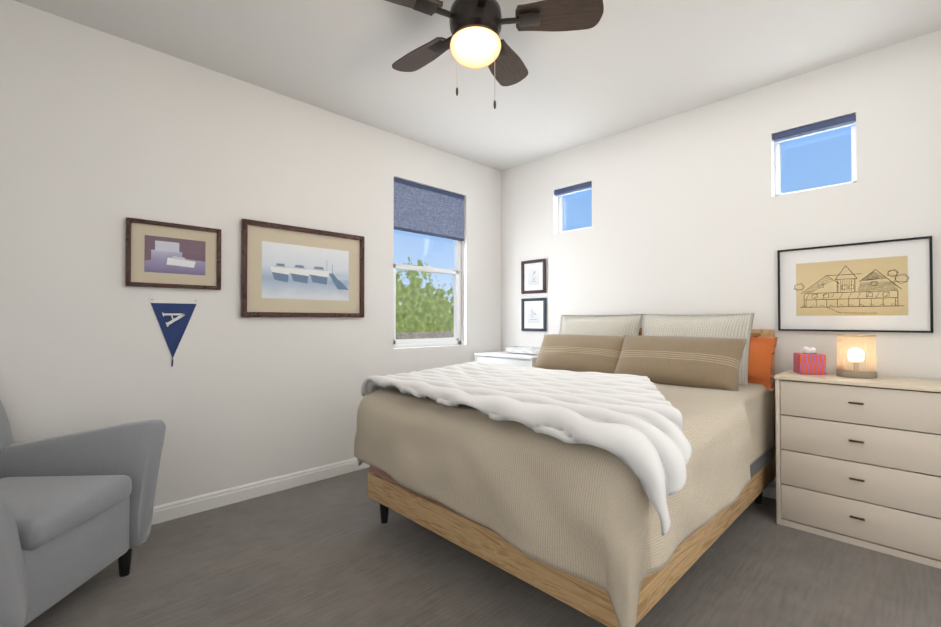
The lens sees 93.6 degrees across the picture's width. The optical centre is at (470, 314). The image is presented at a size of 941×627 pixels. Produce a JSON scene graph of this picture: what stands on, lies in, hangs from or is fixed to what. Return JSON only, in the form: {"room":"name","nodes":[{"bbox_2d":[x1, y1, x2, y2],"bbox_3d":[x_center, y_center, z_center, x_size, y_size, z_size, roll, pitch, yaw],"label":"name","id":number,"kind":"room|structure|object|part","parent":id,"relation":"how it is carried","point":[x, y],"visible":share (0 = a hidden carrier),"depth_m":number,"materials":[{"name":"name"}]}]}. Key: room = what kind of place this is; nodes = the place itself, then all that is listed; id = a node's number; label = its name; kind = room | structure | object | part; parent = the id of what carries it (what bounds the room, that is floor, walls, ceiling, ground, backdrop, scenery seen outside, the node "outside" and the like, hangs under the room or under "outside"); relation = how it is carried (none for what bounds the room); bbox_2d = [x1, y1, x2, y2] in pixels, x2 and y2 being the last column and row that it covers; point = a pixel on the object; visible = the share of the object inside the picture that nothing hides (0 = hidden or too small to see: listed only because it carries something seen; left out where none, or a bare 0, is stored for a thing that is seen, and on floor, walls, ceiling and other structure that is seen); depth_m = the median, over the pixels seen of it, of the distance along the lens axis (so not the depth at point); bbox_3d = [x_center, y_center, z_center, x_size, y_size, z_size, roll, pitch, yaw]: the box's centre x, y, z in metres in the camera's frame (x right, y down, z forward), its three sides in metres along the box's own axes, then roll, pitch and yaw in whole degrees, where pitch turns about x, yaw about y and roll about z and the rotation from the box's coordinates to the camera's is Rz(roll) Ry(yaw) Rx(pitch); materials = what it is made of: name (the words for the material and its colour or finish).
{"room":"bedroom","nodes":[
{"label":"bedroom","id":0,"kind":"room"},
{"bbox_2d":[0,0,500,505],"bbox_3d":[-1.347,-0.161,3.135,4.820,2.740,0.160,1,-1,-44],"label":"wall","id":1,"kind":"structure","parent":0,"point":[102,136],"depth_m":2.68,"materials":[{"name":"white paint"}]},
{"bbox_2d":[125,217,221,289],"bbox_3d":[-1.744,-0.348,2.619,0.477,0.382,0.024,1,-1,-44],"label":"framed picture","id":2,"kind":"object","parent":1,"relation":"attached to","point":[158,254],"visible":1,"depth_m":2.60,"materials":[{"name":"beige paper"}]},
{"bbox_2d":[150,298,197,366],"bbox_3d":[-1.754,0.105,2.616,0.238,0.403,0.010,1,-1,-44],"label":"pennant flag","id":3,"kind":"object","parent":1,"relation":"attached to","point":[173,315],"visible":1,"depth_m":2.61,"materials":[{"name":"blue fabric"}]},
{"bbox_2d":[151,457,369,524],"bbox_3d":[-1.286,1.160,3.056,4.500,0.098,0.014,1,-1,-44],"label":"baseboard","id":4,"kind":"structure","parent":1,"relation":"attached to","point":[187,506],"depth_m":2.89,"materials":[{"name":"white"}]},
{"bbox_2d":[240,218,364,317],"bbox_3d":[-1.165,-0.300,3.178,0.897,0.640,0.028,1,-1,-44],"label":"framed picture","id":5,"kind":"object","parent":1,"relation":"attached to","point":[290,271],"visible":0.98,"depth_m":3.13,"materials":[{"name":"beige paper"}]},
{"bbox_2d":[262,241,348,300],"bbox_3d":[-1.168,-0.300,3.180,0.639,0.382,0.002,1,-1,-44],"label":"art","id":6,"kind":"object","parent":5,"relation":"attached to","point":[291,270],"depth_m":3.16},
{"bbox_2d":[393,231,460,347],"bbox_3d":[-0.410,-0.437,4.071,0.845,1.455,0.079,1,-1,-44],"label":"window","id":7,"kind":"structure","parent":1,"relation":"in","point":[431,341],"depth_m":4.13,"materials":[{"name":"white plastic"}]},
{"bbox_2d":[394,177,463,240],"bbox_3d":[-0.371,-0.944,4.037,0.833,0.438,0.034,1,-1,-44],"label":"window blind","id":8,"kind":"object","parent":1,"relation":"attached to","point":[424,209],"visible":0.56,"depth_m":4.01,"materials":[{"name":"fabric"}]},
{"bbox_2d":[14,0,940,170],"bbox_3d":[0.016,-1.587,1.750,4.820,0.080,4.070,1,-1,-44],"label":"ceiling","id":9,"kind":"structure","parent":0,"point":[622,66],"depth_m":2.61,"materials":[{"name":"white paint"}]},
{"bbox_2d":[385,0,603,108],"bbox_3d":[-0.007,-1.244,2.106,1.123,0.596,1.091,1,-1,-44],"label":"ceiling fan","id":10,"kind":"object","parent":9,"relation":"hanging from","point":[473,41],"visible":1,"depth_m":2.03,"materials":[{"name":"brown metal"}]},
{"bbox_3d":[0.024,-1.238,2.082,0.242,0.103,0.242,1,-1,-44],"label":"globe","id":11,"kind":"part","parent":10,"relation":"part of"},
{"bbox_2d":[24,467,940,626],"bbox_3d":[0.016,1.233,1.717,4.820,0.080,4.070,1,-1,-44],"label":"floor","id":12,"kind":"structure","parent":0,"point":[332,552],"depth_m":1.98,"materials":[{"name":"grey-brown carpet"}]},
{"bbox_2d":[0,400,165,626],"bbox_3d":[-1.877,0.740,1.722,0.766,0.905,0.922,0,-1,-3],"label":"armchair","id":13,"kind":"object","parent":12,"relation":"on","point":[76,510],"visible":1,"depth_m":1.83,"materials":[{"name":"grey fabric"}]},
{"bbox_2d":[474,351,537,366],"bbox_3d":[0.438,0.797,4.165,0.464,0.850,0.701,1,-1,-44],"label":"nightstand","id":14,"kind":"object","parent":12,"relation":"on","point":[505,358],"visible":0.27,"depth_m":4.00,"materials":[{"name":"white paint"}]},
{"bbox_2d":[506,346,540,355],"bbox_3d":[0.561,0.338,4.132,0.165,0.062,0.463,1,-1,-44],"label":"tray","id":15,"kind":"object","parent":14,"relation":"on","point":[523,350],"visible":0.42,"depth_m":4.12,"materials":[{"name":"white wood"}]},
{"bbox_2d":[354,313,777,626],"bbox_3d":[0.649,0.596,2.710,2.177,1.218,1.931,1,-1,-44],"label":"bed","id":16,"kind":"object","parent":12,"relation":"on","point":[613,470],"visible":1,"depth_m":1.88,"materials":[{"name":"beige fabric"}]},
{"bbox_2d":[361,361,691,535],"bbox_3d":[0.334,0.503,2.404,1.298,0.348,1.932,1,-1,-44],"label":"throw","id":17,"kind":"object","parent":16,"relation":"on","point":[606,452],"depth_m":1.71,"materials":[{"name":"white fabric"}]},
{"bbox_2d":[748,336,777,390],"bbox_3d":[1.653,0.290,3.029,0.170,0.372,0.757,1,-1,-44],"label":"pillow","id":18,"kind":"object","parent":16,"relation":"on","point":[761,349],"depth_m":2.80,"materials":[{"name":"fabric"}]},
{"bbox_2d":[774,370,940,568],"bbox_3d":[2.149,0.775,2.434,0.425,0.853,0.713,1,-1,-44],"label":"dresser","id":19,"kind":"object","parent":12,"relation":"on","point":[858,461],"visible":0.98,"depth_m":2.28,"materials":[{"name":"beige paint"}]},
{"bbox_2d":[793,346,825,374],"bbox_3d":[2.008,0.269,2.620,0.125,0.160,0.125,0,-1,22],"label":"tissue box","id":20,"kind":"object","parent":19,"relation":"on","point":[809,361],"visible":0.98,"depth_m":2.57,"materials":[{"name":"red"}]},
{"bbox_2d":[836,335,876,378],"bbox_3d":[2.162,0.231,2.477,0.174,0.232,0.174,1,-1,-44],"label":"table lamp","id":21,"kind":"object","parent":19,"relation":"on","point":[847,350],"visible":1,"depth_m":2.42,"materials":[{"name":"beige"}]},
{"bbox_2d":[501,29,940,483],"bbox_3d":[1.686,-0.158,3.358,0.160,2.740,3.750,1,-1,-44],"label":"wall","id":22,"kind":"structure","parent":0,"point":[692,214],"depth_m":3.08,"materials":[{"name":"white paint"}]},
{"bbox_2d":[521,259,545,293],"bbox_3d":[0.616,-0.371,4.325,0.024,0.327,0.295,1,-1,-44],"label":"picture frame","id":23,"kind":"object","parent":22,"relation":"attached to","point":[533,276],"visible":0.98,"depth_m":4.33,"materials":[{"name":"grey paper"}]},
{"bbox_2d":[528,268,538,285],"bbox_3d":[0.618,-0.371,4.327,0.002,0.167,0.135,1,-1,-44],"label":"art","id":24,"kind":"object","parent":23,"relation":"attached to","point":[533,273],"depth_m":4.33,"materials":[{"name":"paper"}]},
{"bbox_2d":[521,298,546,330],"bbox_3d":[0.618,0.001,4.322,0.018,0.322,0.295,1,-1,-44],"label":"picture frame","id":25,"kind":"object","parent":22,"relation":"attached to","point":[533,314],"visible":0.98,"depth_m":4.32,"materials":[{"name":"blue"}]},
{"bbox_2d":[528,306,539,322],"bbox_3d":[0.619,0.001,4.324,0.002,0.170,0.143,1,-1,-44],"label":"art","id":26,"kind":"object","parent":25,"relation":"attached to","point":[533,311],"depth_m":4.32,"materials":[{"name":"paper"}]},
{"bbox_2d":[554,181,591,232],"bbox_3d":[0.978,-0.972,4.084,0.127,0.415,0.405,1,-1,-44],"label":"window","id":27,"kind":"structure","parent":22,"relation":"in","point":[560,193],"depth_m":4.12,"materials":[{"name":"glass"}]},
{"bbox_2d":[762,483,775,498],"bbox_3d":[1.623,1.162,3.281,0.014,0.098,3.750,1,-1,-44],"label":"baseboard","id":28,"kind":"structure","parent":22,"relation":"attached to","point":[769,490],"depth_m":2.91,"materials":[{"name":"white"}]},
{"bbox_2d":[773,113,856,195],"bbox_3d":[2.198,-0.994,2.829,0.127,0.420,0.425,1,-1,-44],"label":"window","id":29,"kind":"structure","parent":22,"relation":"in","point":[820,127],"depth_m":2.81,"materials":[{"name":"glass"}]},
{"bbox_2d":[777,236,932,332],"bbox_3d":[2.255,-0.160,2.638,0.022,0.524,0.699,1,-1,-44],"label":"framed picture","id":30,"kind":"object","parent":22,"relation":"attached to","point":[881,286],"visible":1,"depth_m":2.60,"materials":[{"name":"white paper"}]},
{"bbox_2d":[796,256,907,315],"bbox_3d":[2.257,-0.160,2.640,0.002,0.332,0.507,1,-1,-44],"label":"art","id":31,"kind":"object","parent":30,"relation":"attached to","point":[850,285],"depth_m":2.62,"materials":[{"name":"paper"}]},
{"label":"outside","id":32,"kind":"structure","parent":0,"visible":0},
{"bbox_2d":[393,230,453,338],"bbox_3d":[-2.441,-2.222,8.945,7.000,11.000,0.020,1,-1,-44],"label":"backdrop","id":33,"kind":"structure","parent":32,"point":[432,330],"depth_m":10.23,"materials":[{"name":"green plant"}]},
{"bbox_2d":[564,126,851,230],"bbox_3d":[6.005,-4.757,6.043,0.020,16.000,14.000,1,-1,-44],"label":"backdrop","id":34,"kind":"structure","parent":32,"point":[817,168],"depth_m":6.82,"materials":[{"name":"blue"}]}
]}

